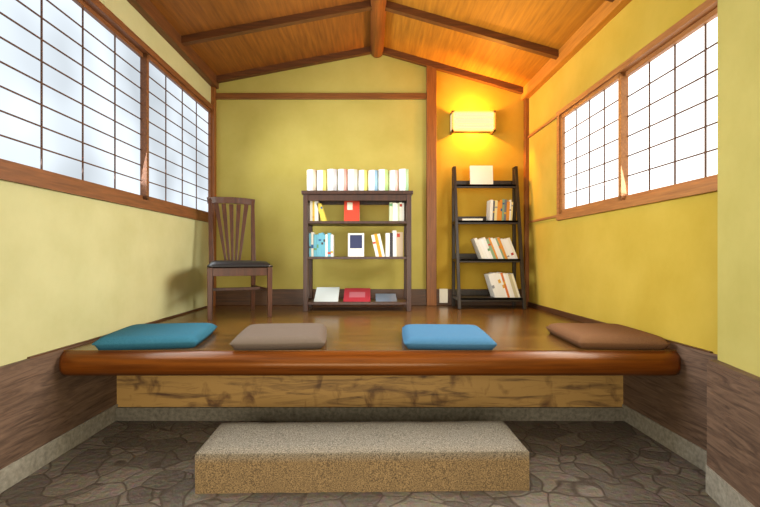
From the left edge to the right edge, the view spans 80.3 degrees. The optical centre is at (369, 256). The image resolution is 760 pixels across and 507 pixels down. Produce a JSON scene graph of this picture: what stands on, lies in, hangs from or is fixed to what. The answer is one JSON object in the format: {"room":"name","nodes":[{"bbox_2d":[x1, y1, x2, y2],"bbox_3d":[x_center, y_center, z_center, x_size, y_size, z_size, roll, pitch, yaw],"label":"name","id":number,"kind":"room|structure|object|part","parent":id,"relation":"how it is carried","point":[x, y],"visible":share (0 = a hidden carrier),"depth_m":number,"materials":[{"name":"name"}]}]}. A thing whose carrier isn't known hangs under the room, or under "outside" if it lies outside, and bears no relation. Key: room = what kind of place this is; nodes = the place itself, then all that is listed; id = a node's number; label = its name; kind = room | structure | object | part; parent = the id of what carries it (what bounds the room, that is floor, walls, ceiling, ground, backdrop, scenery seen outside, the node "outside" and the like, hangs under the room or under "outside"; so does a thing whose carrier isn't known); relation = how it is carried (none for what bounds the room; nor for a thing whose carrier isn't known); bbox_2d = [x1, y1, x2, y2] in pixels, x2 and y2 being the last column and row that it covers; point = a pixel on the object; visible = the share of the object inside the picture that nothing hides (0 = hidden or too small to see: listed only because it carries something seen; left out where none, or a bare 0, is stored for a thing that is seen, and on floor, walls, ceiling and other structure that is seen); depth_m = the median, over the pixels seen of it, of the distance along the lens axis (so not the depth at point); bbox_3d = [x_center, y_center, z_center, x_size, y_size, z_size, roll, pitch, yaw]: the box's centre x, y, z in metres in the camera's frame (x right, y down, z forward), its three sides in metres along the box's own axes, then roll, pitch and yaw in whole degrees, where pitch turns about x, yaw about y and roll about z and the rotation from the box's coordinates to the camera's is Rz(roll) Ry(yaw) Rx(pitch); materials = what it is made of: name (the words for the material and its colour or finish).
{"room":"japanese entryway","nodes":[
{"label":"japanese entryway","id":0,"kind":"room"},
{"bbox_2d":[0,0,210,365],"bbox_3d":[-1.459,-0.354,1.286,0.140,2.452,5.770,0,0,1],"label":"wall","id":1,"kind":"structure","parent":0,"point":[74,269],"depth_m":2.21,"materials":[{"name":"paint"}]},
{"bbox_2d":[0,0,212,222],"bbox_3d":[-1.408,-0.787,2.733,0.152,0.996,2.277,0,0,0],"label":"window","id":2,"kind":"structure","parent":1,"relation":"in","point":[88,109],"depth_m":2.31,"materials":[{"name":"white paper"}]},
{"bbox_2d":[0,0,218,492],"bbox_3d":[-1.375,-0.334,1.185,0.153,2.412,5.570,0,0,0],"label":"trim","id":3,"kind":"structure","parent":1,"relation":"attached to","point":[45,413],"depth_m":1.93,"materials":[{"name":"brown wood"}]},
{"bbox_2d":[0,421,720,506],"bbox_3d":[0.000,0.932,0.705,4.400,0.120,4.610,0,0,0],"label":"floor","id":4,"kind":"structure","parent":0,"point":[125,463],"depth_m":1.80,"materials":[{"name":"grey stone"}]},
{"bbox_2d":[195,421,528,493],"bbox_3d":[-0.028,0.793,1.823,1.246,0.158,0.330,0,0,0],"label":"stone step","id":5,"kind":"structure","parent":4,"relation":"on","point":[402,456],"depth_m":1.68,"materials":[{"name":"stone"}]},
{"bbox_2d":[216,54,523,288],"bbox_3d":[0.000,-0.664,3.938,4.000,3.072,0.144,0,0,0],"label":"wall","id":6,"kind":"structure","parent":0,"point":[266,149],"depth_m":3.87,"materials":[{"name":"paint"}]},
{"bbox_2d":[211,66,528,305],"bbox_3d":[0.000,-0.693,3.845,2.740,2.215,0.050,0,0,0],"label":"trim","id":7,"kind":"structure","parent":6,"relation":"attached to","point":[429,296],"depth_m":3.84,"materials":[{"name":"brown wood"}]},
{"bbox_2d":[439,289,447,302],"bbox_3d":[0.628,0.331,3.839,0.070,0.120,0.016,0,0,0],"label":"outlet","id":8,"kind":"object","parent":6,"relation":"attached to","point":[443,293],"visible":1,"depth_m":3.83,"materials":[{"name":"beige plastic"}]},
{"bbox_2d":[450,110,495,134],"bbox_3d":[0.869,-1.139,3.817,0.365,0.175,0.104,0,0,0],"label":"sconce","id":9,"kind":"object","parent":6,"relation":"attached to","point":[460,120],"visible":1,"depth_m":3.77,"materials":[{"name":"beige paper"}]},
{"bbox_2d":[64,305,675,350],"bbox_3d":[0.000,0.465,2.985,3.800,0.100,1.970,0,0,0],"label":"floor","id":10,"kind":"structure","parent":0,"point":[349,327],"depth_m":2.90,"materials":[{"name":"brown wood"}]},
{"bbox_2d":[92,323,216,349],"bbox_3d":[-1.035,0.385,2.235,0.456,0.060,0.470,0,0,-9],"label":"cushion","id":11,"kind":"object","parent":10,"relation":"on","point":[161,335],"visible":1,"depth_m":2.04,"materials":[{"name":"fabric"}]},
{"bbox_2d":[207,197,272,319],"bbox_3d":[-0.990,-0.029,3.293,0.426,0.892,0.620,0,0,-24],"label":"chair","id":12,"kind":"object","parent":10,"relation":"on","point":[253,268],"visible":1,"depth_m":3.44,"materials":[{"name":"brown wood"}]},
{"bbox_3d":[-0.946,0.047,3.239,0.550,0.042,0.609,0,0,0],"label":"seat","id":13,"kind":"part","parent":12,"relation":"part of","materials":[{"name":"black leather"}]},
{"bbox_2d":[230,323,326,349],"bbox_3d":[-0.430,0.385,2.230,0.431,0.060,0.471,0,0,-4],"label":"cushion","id":14,"kind":"object","parent":10,"relation":"on","point":[276,336],"visible":1,"depth_m":2.03,"materials":[{"name":"fabric"}]},
{"bbox_2d":[301,169,412,310],"bbox_3d":[-0.097,-0.138,3.580,0.850,1.105,0.324,0,0,0],"label":"bookshelf","id":15,"kind":"object","parent":10,"relation":"on","point":[329,187],"visible":1,"depth_m":3.49,"materials":[{"name":"brown wood"}]},
{"bbox_2d":[309,201,403,301],"bbox_3d":[-0.103,-0.040,3.589,0.733,0.809,0.220,0,0,0],"label":"books","id":16,"kind":"object","parent":15,"relation":"on","point":[320,245],"depth_m":3.50,"materials":[{"name":"paper"}]},
{"bbox_2d":[59,351,680,375],"bbox_3d":[0.000,0.472,2.040,2.798,0.112,0.200,0,0,0],"label":"platform floor edge","id":17,"kind":"object","parent":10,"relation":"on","point":[71,363],"visible":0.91,"depth_m":1.95,"materials":[{"name":"brown wood"}]},
{"bbox_2d":[402,324,496,349],"bbox_3d":[0.370,0.388,2.230,0.433,0.055,0.479,0,0,0],"label":"cushion","id":18,"kind":"object","parent":10,"relation":"on","point":[415,336],"visible":1,"depth_m":2.03,"materials":[{"name":"fabric"}]},
{"bbox_2d":[452,166,525,308],"bbox_3d":[0.968,-0.176,3.705,0.540,1.187,0.295,0,0,0],"label":"ladder shelf","id":19,"kind":"object","parent":10,"relation":"on","point":[502,287],"visible":1,"depth_m":3.70,"materials":[{"name":"brown wood"}]},
{"bbox_2d":[546,323,669,349],"bbox_3d":[1.150,0.385,2.235,0.413,0.060,0.478,0,0,0],"label":"cushion","id":20,"kind":"object","parent":10,"relation":"on","point":[582,335],"visible":1,"depth_m":2.05,"materials":[{"name":"fabric"}]},
{"bbox_2d":[116,376,623,420],"bbox_3d":[0.000,0.694,2.478,3.800,0.357,0.165,0,0,0],"label":"platform riser","id":21,"kind":"object","parent":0,"point":[139,398],"depth_m":2.41,"materials":[{"name":"brown wood"}]},
{"bbox_2d":[150,0,604,86],"bbox_3d":[0.000,-1.601,1.185,3.600,0.599,5.570,0,0,0],"label":"ceiling","id":22,"kind":"structure","parent":0,"point":[550,23],"depth_m":3.30,"materials":[{"name":"brown wood"}]},
{"bbox_2d":[181,0,613,94],"bbox_3d":[0.001,-1.591,1.285,2.841,0.458,5.170,0,0,0],"label":"ceiling beams","id":23,"kind":"structure","parent":22,"relation":"attached to","point":[378,8],"depth_m":3.15,"materials":[{"name":"brown wood"}]},
{"bbox_2d":[529,0,717,354],"bbox_3d":[1.459,-0.304,1.286,0.140,2.352,5.770,0,0,-1],"label":"wall","id":24,"kind":"structure","parent":0,"point":[652,268],"depth_m":2.44,"materials":[{"name":"paint"}]},
{"bbox_2d":[521,0,717,471],"bbox_3d":[1.375,-0.284,1.185,0.153,2.312,5.570,0,0,0],"label":"trim","id":25,"kind":"structure","parent":24,"relation":"attached to","point":[670,410],"depth_m":2.09,"materials":[{"name":"brown wood"}]},
{"bbox_2d":[528,0,717,222],"bbox_3d":[1.411,-0.651,2.755,0.145,0.778,2.230,0,0,0],"label":"window","id":26,"kind":"structure","parent":24,"relation":"in","point":[646,132],"depth_m":2.27,"materials":[{"name":"white paper"}]},
{"bbox_2d":[706,0,759,506],"bbox_3d":[1.111,-0.464,0.064,0.404,2.672,3.200,0,0,12],"label":"wall","id":27,"kind":"structure","parent":0,"point":[733,380],"depth_m":1.53,"materials":[{"name":"paint"}]}
]}

